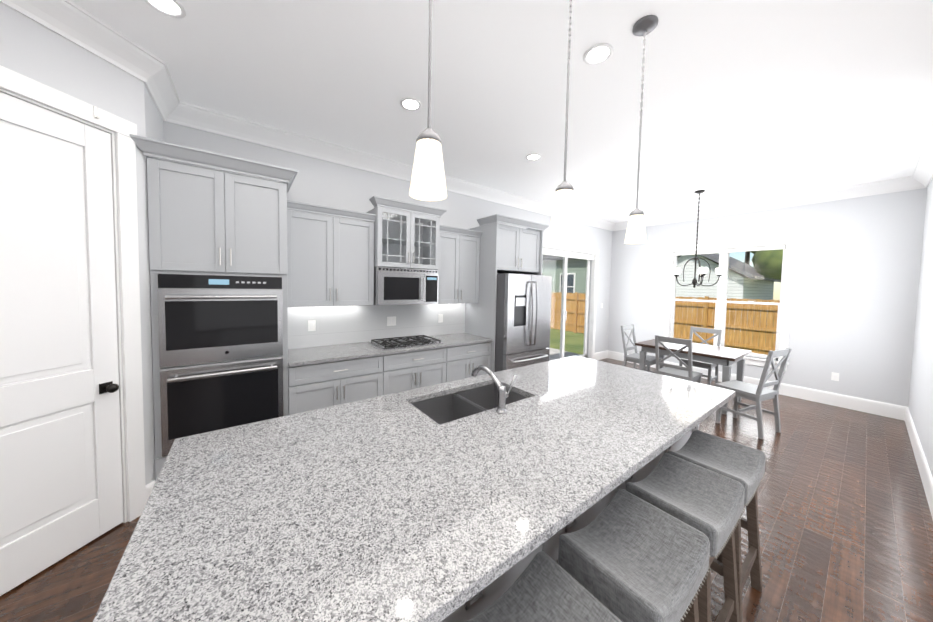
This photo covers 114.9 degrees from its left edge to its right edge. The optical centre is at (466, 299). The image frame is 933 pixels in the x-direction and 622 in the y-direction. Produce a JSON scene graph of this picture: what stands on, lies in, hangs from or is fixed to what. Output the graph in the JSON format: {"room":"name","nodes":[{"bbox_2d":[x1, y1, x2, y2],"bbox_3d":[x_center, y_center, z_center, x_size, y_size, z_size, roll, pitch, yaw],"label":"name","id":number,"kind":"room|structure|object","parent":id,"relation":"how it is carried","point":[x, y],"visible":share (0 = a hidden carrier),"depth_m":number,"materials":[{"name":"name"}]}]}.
{"room":"kitchen","nodes":[
{"label":"kitchen","id":0,"kind":"room"},
{"bbox_2d":[112,86,611,473],"bbox_3d":[0.230,-0.143,4.695,7.530,3.080,0.150,-1,3,-36],"label":"wall","id":1,"kind":"structure","parent":0,"point":[316,181],"depth_m":3.15,"materials":[{"name":"white paint"}]},
{"bbox_2d":[0,92,122,595],"bbox_3d":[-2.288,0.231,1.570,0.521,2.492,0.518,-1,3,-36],"label":"pantry door","id":2,"kind":"structure","parent":1,"relation":"in","point":[61,495],"depth_m":1.64,"materials":[{"name":"white wood"}]},
{"bbox_2d":[0,65,145,522],"bbox_3d":[-2.307,0.178,1.569,0.155,2.620,0.906,2,3,8],"label":"door frame","id":3,"kind":"structure","parent":1,"relation":"attached to","point":[123,164],"depth_m":1.92,"materials":[{"name":"white wood"}]},
{"bbox_2d":[0,0,183,119],"bbox_3d":[-2.345,-1.500,1.146,1.538,0.150,2.056,-1,3,-36],"label":"crown molding","id":4,"kind":"structure","parent":1,"relation":"attached to","point":[73,22],"depth_m":1.77,"materials":[{"name":"white"}]},
{"bbox_2d":[289,210,376,309],"bbox_3d":[-1.445,-0.392,3.140,0.844,0.908,0.328,-1,3,-36],"label":"upper cabinet","id":5,"kind":"object","parent":1,"relation":"attached to","point":[331,259],"depth_m":3.00,"materials":[{"name":"grey wood"}]},
{"bbox_2d":[161,102,615,230],"bbox_3d":[0.447,-1.601,4.599,7.304,0.150,0.122,-1,3,-36],"label":"crown molding","id":6,"kind":"structure","parent":1,"relation":"attached to","point":[196,117],"depth_m":3.18,"materials":[{"name":"white"}]},
{"bbox_2d":[373,258,424,305],"bbox_3d":[-0.850,-0.187,3.541,0.570,0.477,0.407,-1,3,-36],"label":"microwave","id":7,"kind":"object","parent":1,"relation":"attached to","point":[394,283],"depth_m":3.36,"materials":[{"name":"grey metal"}]},
{"bbox_2d":[425,262,440,305],"bbox_3d":[-0.541,-0.191,3.769,0.198,0.477,0.407,-1,3,-36],"label":"control panel","id":8,"kind":"object","parent":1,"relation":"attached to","point":[432,271],"depth_m":3.62,"materials":[{"name":"grey metal"}]},
{"bbox_2d":[421,230,480,305],"bbox_3d":[-0.196,-0.409,4.064,0.696,0.908,0.328,-1,3,-36],"label":"upper cabinet","id":9,"kind":"object","parent":1,"relation":"attached to","point":[458,256],"depth_m":3.92,"materials":[{"name":"grey wood"}]},
{"bbox_2d":[465,214,540,273],"bbox_3d":[0.554,-0.762,4.417,0.878,0.695,0.618,-1,3,-36],"label":"upper cabinet","id":10,"kind":"object","parent":1,"relation":"attached to","point":[504,248],"depth_m":4.08,"materials":[{"name":"grey wood"}]},
{"bbox_2d":[542,248,593,360],"bbox_3d":[1.987,0.204,6.027,1.802,2.335,0.125,-1,3,-36],"label":"sliding door","id":11,"kind":"structure","parent":1,"relation":"in","point":[565,255],"depth_m":6.05,"materials":[{"name":"white plastic"}]},
{"bbox_2d":[543,241,598,358],"bbox_3d":[2.023,0.147,5.976,2.030,2.455,0.094,-1,3,-36],"label":"door frame","id":12,"kind":"structure","parent":1,"relation":"attached to","point":[569,248],"depth_m":6.48,"materials":[{"name":"white wood"}]},
{"bbox_2d":[594,350,607,359],"bbox_3d":[3.052,1.271,6.767,0.560,0.180,0.016,-1,3,-36],"label":"baseboard","id":13,"kind":"structure","parent":1,"relation":"attached to","point":[603,354],"depth_m":6.77,"materials":[{"name":"white wood"}]},
{"bbox_2d":[0,358,932,621],"bbox_3d":[1.215,1.627,0.766,11.300,0.060,8.100,-1,3,-36],"label":"floor","id":14,"kind":"structure","parent":0,"point":[845,519],"depth_m":1.95,"materials":[{"name":"brown wood"}]},
{"bbox_2d":[141,137,292,479],"bbox_3d":[-2.030,0.180,2.539,0.820,2.540,0.651,-1,3,-36],"label":"tall cabinet","id":15,"kind":"object","parent":14,"relation":"on","point":[210,221],"depth_m":2.23,"materials":[{"name":"grey wood"}]},
{"bbox_2d":[153,270,284,373],"bbox_3d":[-1.940,0.137,2.416,0.744,0.670,0.355,-1,3,-36],"label":"wall oven","id":16,"kind":"object","parent":15,"relation":"in","point":[267,303],"depth_m":2.24,"materials":[{"name":"grey metal"}]},
{"bbox_2d":[153,358,284,461],"bbox_3d":[-1.953,0.796,2.446,0.744,0.630,0.355,-1,3,-36],"label":"wall oven","id":17,"kind":"object","parent":15,"relation":"in","point":[204,399],"depth_m":2.26,"materials":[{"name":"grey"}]},
{"bbox_2d":[293,354,388,413],"bbox_3d":[-1.365,0.999,3.108,0.907,0.878,0.608,-1,3,-36],"label":"base cabinet","id":18,"kind":"object","parent":14,"relation":"on","point":[326,384],"depth_m":2.83,"materials":[{"name":"grey wood"}]},
{"bbox_2d":[293,334,492,365],"bbox_3d":[-0.777,0.534,3.500,2.327,0.035,0.633,-1,3,-36],"label":"countertop","id":19,"kind":"structure","parent":18,"relation":"on","point":[304,355],"depth_m":3.24,"materials":[{"name":"white stone"}]},
{"bbox_2d":[368,334,443,350],"bbox_3d":[-0.717,0.496,3.541,0.740,0.040,0.490,-1,3,-36],"label":"gas cooktop","id":20,"kind":"object","parent":19,"relation":"in","point":[407,341],"depth_m":3.46,"materials":[{"name":"silver metal"}]},
{"bbox_2d":[389,346,452,393],"bbox_3d":[-0.735,0.991,3.574,0.900,0.878,0.608,-1,3,-36],"label":"base cabinet","id":21,"kind":"object","parent":14,"relation":"on","point":[422,368],"depth_m":3.34,"materials":[{"name":"grey wood"}]},
{"bbox_2d":[453,342,492,380],"bbox_3d":[-0.164,0.983,3.996,0.760,0.878,0.608,-1,3,-36],"label":"base cabinet","id":22,"kind":"object","parent":14,"relation":"on","point":[465,358],"depth_m":3.77,"materials":[{"name":"grey wood"}]},
{"bbox_2d":[495,273,551,371],"bbox_3d":[0.634,0.535,4.330,0.860,1.775,0.923,-1,3,-36],"label":"fridge","id":23,"kind":"object","parent":14,"relation":"on","point":[523,314],"visible":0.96,"depth_m":3.92,"materials":[{"name":"grey metal"}]},
{"bbox_2d":[466,551,621,621],"bbox_3d":[0.157,1.199,0.742,0.464,0.755,0.356,-1,3,-36],"label":"stool","id":24,"kind":"object","parent":14,"relation":"on","point":[544,587],"visible":1,"depth_m":0.84,"materials":[{"name":"fabric"}]},
{"bbox_2d":[449,415,709,621],"bbox_3d":[0.236,1.094,1.724,2.862,0.878,1.155,-1,3,-36],"label":"kitchen island","id":25,"kind":"object","parent":14,"relation":"on","point":[551,548],"depth_m":1.14,"materials":[{"name":"grey"}]},
{"bbox_2d":[93,355,735,621],"bbox_3d":[0.297,0.636,1.677,2.970,0.038,1.250,-1,3,-36],"label":"island countertop","id":26,"kind":"structure","parent":25,"relation":"on","point":[404,506],"depth_m":0.98,"materials":[{"name":"grey stone"}]},
{"bbox_2d":[471,364,516,413],"bbox_3d":[0.143,0.502,1.743,0.107,0.219,0.303,-1,3,-36],"label":"faucet","id":27,"kind":"object","parent":26,"relation":"on","point":[502,408],"depth_m":1.65,"materials":[{"name":"silver metal"}]},
{"bbox_2d":[556,489,710,621],"bbox_3d":[0.575,1.193,1.051,0.464,0.755,0.356,-1,3,-36],"label":"stool","id":28,"kind":"object","parent":14,"relation":"on","point":[625,556],"visible":0.92,"depth_m":0.99,"materials":[{"name":"fabric"}]},
{"bbox_2d":[621,324,661,372],"bbox_3d":[2.959,0.946,5.071,0.430,0.980,0.502,-1,3,-36],"label":"chair","id":29,"kind":"object","parent":14,"relation":"on","point":[634,359],"visible":0.67,"depth_m":5.09,"materials":[{"name":"grey wood"}]},
{"bbox_2d":[655,335,702,382],"bbox_3d":[2.925,0.988,4.124,0.502,0.980,0.430,-1,3,-36],"label":"chair","id":30,"kind":"object","parent":14,"relation":"on","point":[686,372],"visible":0.69,"depth_m":4.01,"materials":[{"name":"grey wood"}]},
{"bbox_2d":[625,453,744,621],"bbox_3d":[0.961,1.188,1.336,0.464,0.755,0.356,-1,3,-36],"label":"stool","id":31,"kind":"object","parent":14,"relation":"on","point":[709,504],"visible":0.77,"depth_m":1.30,"materials":[{"name":"fabric"}]},
{"bbox_2d":[635,339,750,414],"bbox_3d":[3.374,1.088,4.513,0.900,0.762,1.200,-1,3,-36],"label":"dining table","id":32,"kind":"object","parent":14,"relation":"on","point":[726,357],"visible":0.81,"depth_m":4.26,"materials":[{"name":"grey"}]},
{"bbox_2d":[679,326,721,385],"bbox_3d":[3.862,0.970,4.929,0.502,0.980,0.430,-1,3,-36],"label":"chair","id":33,"kind":"object","parent":14,"relation":"on","point":[705,365],"visible":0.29,"depth_m":4.88,"materials":[{"name":"grey wood"}]},
{"bbox_2d":[667,430,765,621],"bbox_3d":[1.323,1.183,1.604,0.464,0.755,0.356,-1,3,-36],"label":"stool","id":34,"kind":"object","parent":14,"relation":"on","point":[744,465],"visible":0.44,"depth_m":1.58,"materials":[{"name":"fabric"}]},
{"bbox_2d":[715,348,791,438],"bbox_3d":[3.342,1.024,3.501,0.430,0.980,0.502,0,3,-24],"label":"chair","id":35,"kind":"object","parent":14,"relation":"on","point":[759,393],"visible":0.9,"depth_m":3.39,"materials":[{"name":"grey wood"}]},
{"bbox_2d":[71,0,932,222],"bbox_3d":[1.278,-1.519,0.623,11.300,0.080,8.100,-1,3,-36],"label":"ceiling","id":36,"kind":"structure","parent":0,"point":[748,100],"depth_m":2.17,"materials":[{"name":"white paint"}]},
{"bbox_2d":[144,0,185,18],"bbox_3d":[-1.610,-1.575,1.583,0.174,0.009,0.174,4,4,44],"label":"recessed light","id":37,"kind":"object","parent":36,"relation":"in","point":[171,8],"depth_m":1.61,"materials":[{"name":"white"}]},
{"bbox_2d":[400,97,420,110],"bbox_3d":[-0.455,-1.590,2.425,0.174,0.009,0.174,4,4,44],"label":"recessed light","id":38,"kind":"object","parent":36,"relation":"in","point":[410,104],"depth_m":2.43,"materials":[{"name":"white"}]},
{"bbox_2d":[409,0,446,200],"bbox_3d":[-0.103,-0.915,0.870,0.122,1.205,0.124,-1,3,-36],"label":"pendant light","id":39,"kind":"object","parent":36,"relation":"hanging from","point":[428,183],"visible":1,"depth_m":0.86,"materials":[{"name":"white glass"}]},
{"bbox_2d":[526,154,541,160],"bbox_3d":[0.757,-1.608,3.359,0.174,0.009,0.174,4,4,44],"label":"recessed light","id":40,"kind":"object","parent":36,"relation":"in","point":[532,157],"depth_m":3.36,"materials":[{"name":"white plastic"}]},
{"bbox_2d":[550,0,576,228],"bbox_3d":[0.437,-0.923,1.282,0.122,1.205,0.124,-1,3,-36],"label":"pendant light","id":41,"kind":"object","parent":36,"relation":"hanging from","point":[563,215],"visible":1,"depth_m":1.27,"materials":[{"name":"white glass"}]},
{"bbox_2d":[583,43,613,64],"bbox_3d":[0.827,-1.539,1.870,0.174,0.009,0.174,4,4,44],"label":"recessed light","id":42,"kind":"object","parent":36,"relation":"in","point":[600,53],"depth_m":1.87,"materials":[{"name":"white plastic"}]},
{"bbox_2d":[624,15,657,243],"bbox_3d":[0.984,-0.930,1.687,0.122,1.205,0.124,-1,3,-36],"label":"pendant light","id":43,"kind":"object","parent":36,"relation":"hanging from","point":[644,26],"visible":1,"depth_m":1.67,"materials":[{"name":"white glass"}]},
{"bbox_2d":[672,190,723,287],"bbox_3d":[3.459,-0.891,4.455,0.613,1.435,0.636,-1,3,-36],"label":"chandelier","id":44,"kind":"object","parent":36,"relation":"hanging from","point":[702,271],"visible":1,"depth_m":4.42,"materials":[{"name":"brown metal"}]},
{"bbox_2d":[608,188,923,405],"bbox_3d":[5.607,-0.001,3.921,0.150,3.080,7.800,-1,3,-36],"label":"wall","id":45,"kind":"structure","parent":0,"point":[862,310],"depth_m":4.28,"materials":[{"name":"white paint"}]},
{"bbox_2d":[663,236,796,369],"bbox_3d":[4.534,0.025,5.309,0.175,2.070,1.760,-1,3,-36],"label":"window unit","id":46,"kind":"structure","parent":45,"relation":"in","point":[721,302],"depth_m":5.15,"materials":[{"name":"white plastic"}]},
{"bbox_2d":[608,350,904,419],"bbox_3d":[4.450,1.362,5.370,0.016,0.180,3.930,-1,3,-36],"label":"baseboard","id":47,"kind":"structure","parent":45,"relation":"attached to","point":[894,411],"depth_m":4.33,"materials":[{"name":"white wood"}]},
{"bbox_2d":[616,177,921,230],"bbox_3d":[4.510,-1.545,5.146,0.122,0.150,3.780,-1,3,-36],"label":"crown molding","id":48,"kind":"structure","parent":45,"relation":"attached to","point":[897,184],"depth_m":4.55,"materials":[{"name":"white"}]},
{"bbox_2d":[831,372,838,380],"bbox_3d":[5.274,1.101,4.258,0.008,0.115,0.070,-1,3,-36],"label":"outlet","id":49,"kind":"object","parent":45,"relation":"attached to","point":[834,376],"visible":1,"depth_m":4.25,"materials":[{"name":"white plastic"}]},
{"bbox_2d":[904,179,932,476],"bbox_3d":[4.537,0.028,2.812,2.850,3.080,0.150,-1,3,-36],"label":"wall","id":50,"kind":"structure","parent":0,"point":[919,401],"depth_m":3.21,"materials":[{"name":"white paint"}]},
{"bbox_2d":[903,406,932,518],"bbox_3d":[4.386,1.474,2.891,3.030,0.180,0.016,-1,3,-36],"label":"baseboard","id":51,"kind":"structure","parent":50,"relation":"attached to","point":[925,474],"depth_m":2.69,"materials":[{"name":"white wood"}]},
{"bbox_2d":[908,118,932,187],"bbox_3d":[4.365,-1.440,2.766,2.910,0.150,0.122,-1,3,-36],"label":"crown molding","id":52,"kind":"structure","parent":50,"relation":"attached to","point":[922,175],"depth_m":3.25,"materials":[{"name":"white"}]},
{"label":"outside","id":53,"kind":"structure","parent":0,"visible":0},
{"bbox_2d":[550,305,774,354],"bbox_3d":[13.163,1.772,14.297,120.000,0.200,120.000,-1,3,-36],"label":"ground","id":54,"kind":"structure","parent":53,"point":[572,336],"depth_m":11.67,"materials":[{"name":"green plant"}]},
{"bbox_2d":[542,255,586,293],"bbox_3d":[7.620,-2.481,23.391,8.700,7.250,11.100,-1,3,-36],"label":"house","id":55,"kind":"structure","parent":54,"relation":"on","point":[557,283],"depth_m":18.38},
{"bbox_2d":[549,348,580,360],"bbox_3d":[0.997,1.533,7.364,3.000,0.420,3.040,-1,3,-36],"label":"patio","id":56,"kind":"structure","parent":54,"relation":"on","point":[556,354],"depth_m":7.36,"materials":[{"name":"concrete"}]},
{"bbox_2d":[550,292,779,354],"bbox_3d":[8.254,0.855,9.387,0.148,1.880,30.045,-1,3,-36],"label":"fence","id":57,"kind":"object","parent":54,"relation":"on","point":[767,317],"depth_m":9.74,"materials":[{"name":"brown wood"}]},
{"bbox_2d":[676,253,780,331],"bbox_3d":[15.743,-0.776,19.169,8.700,4.550,5.300,-1,3,-36],"label":"house","id":58,"kind":"structure","parent":54,"relation":"on","point":[765,293],"depth_m":16.30,"materials":[{"name":"white"}]},
{"bbox_2d":[745,251,749,264],"bbox_3d":[22.084,-5.705,23.423,8.853,14.263,11.007,-1,3,-36],"label":"tree","id":59,"kind":"object","parent":54,"relation":"on","point":[747,254],"depth_m":24.30,"materials":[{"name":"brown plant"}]},
{"bbox_2d":[750,249,782,279],"bbox_3d":[16.601,-1.723,14.518,3.313,6.897,4.645,-1,3,-36],"label":"tree","id":60,"kind":"object","parent":54,"relation":"on","point":[768,261],"depth_m":14.56,"materials":[{"name":"green plant"}]}
]}

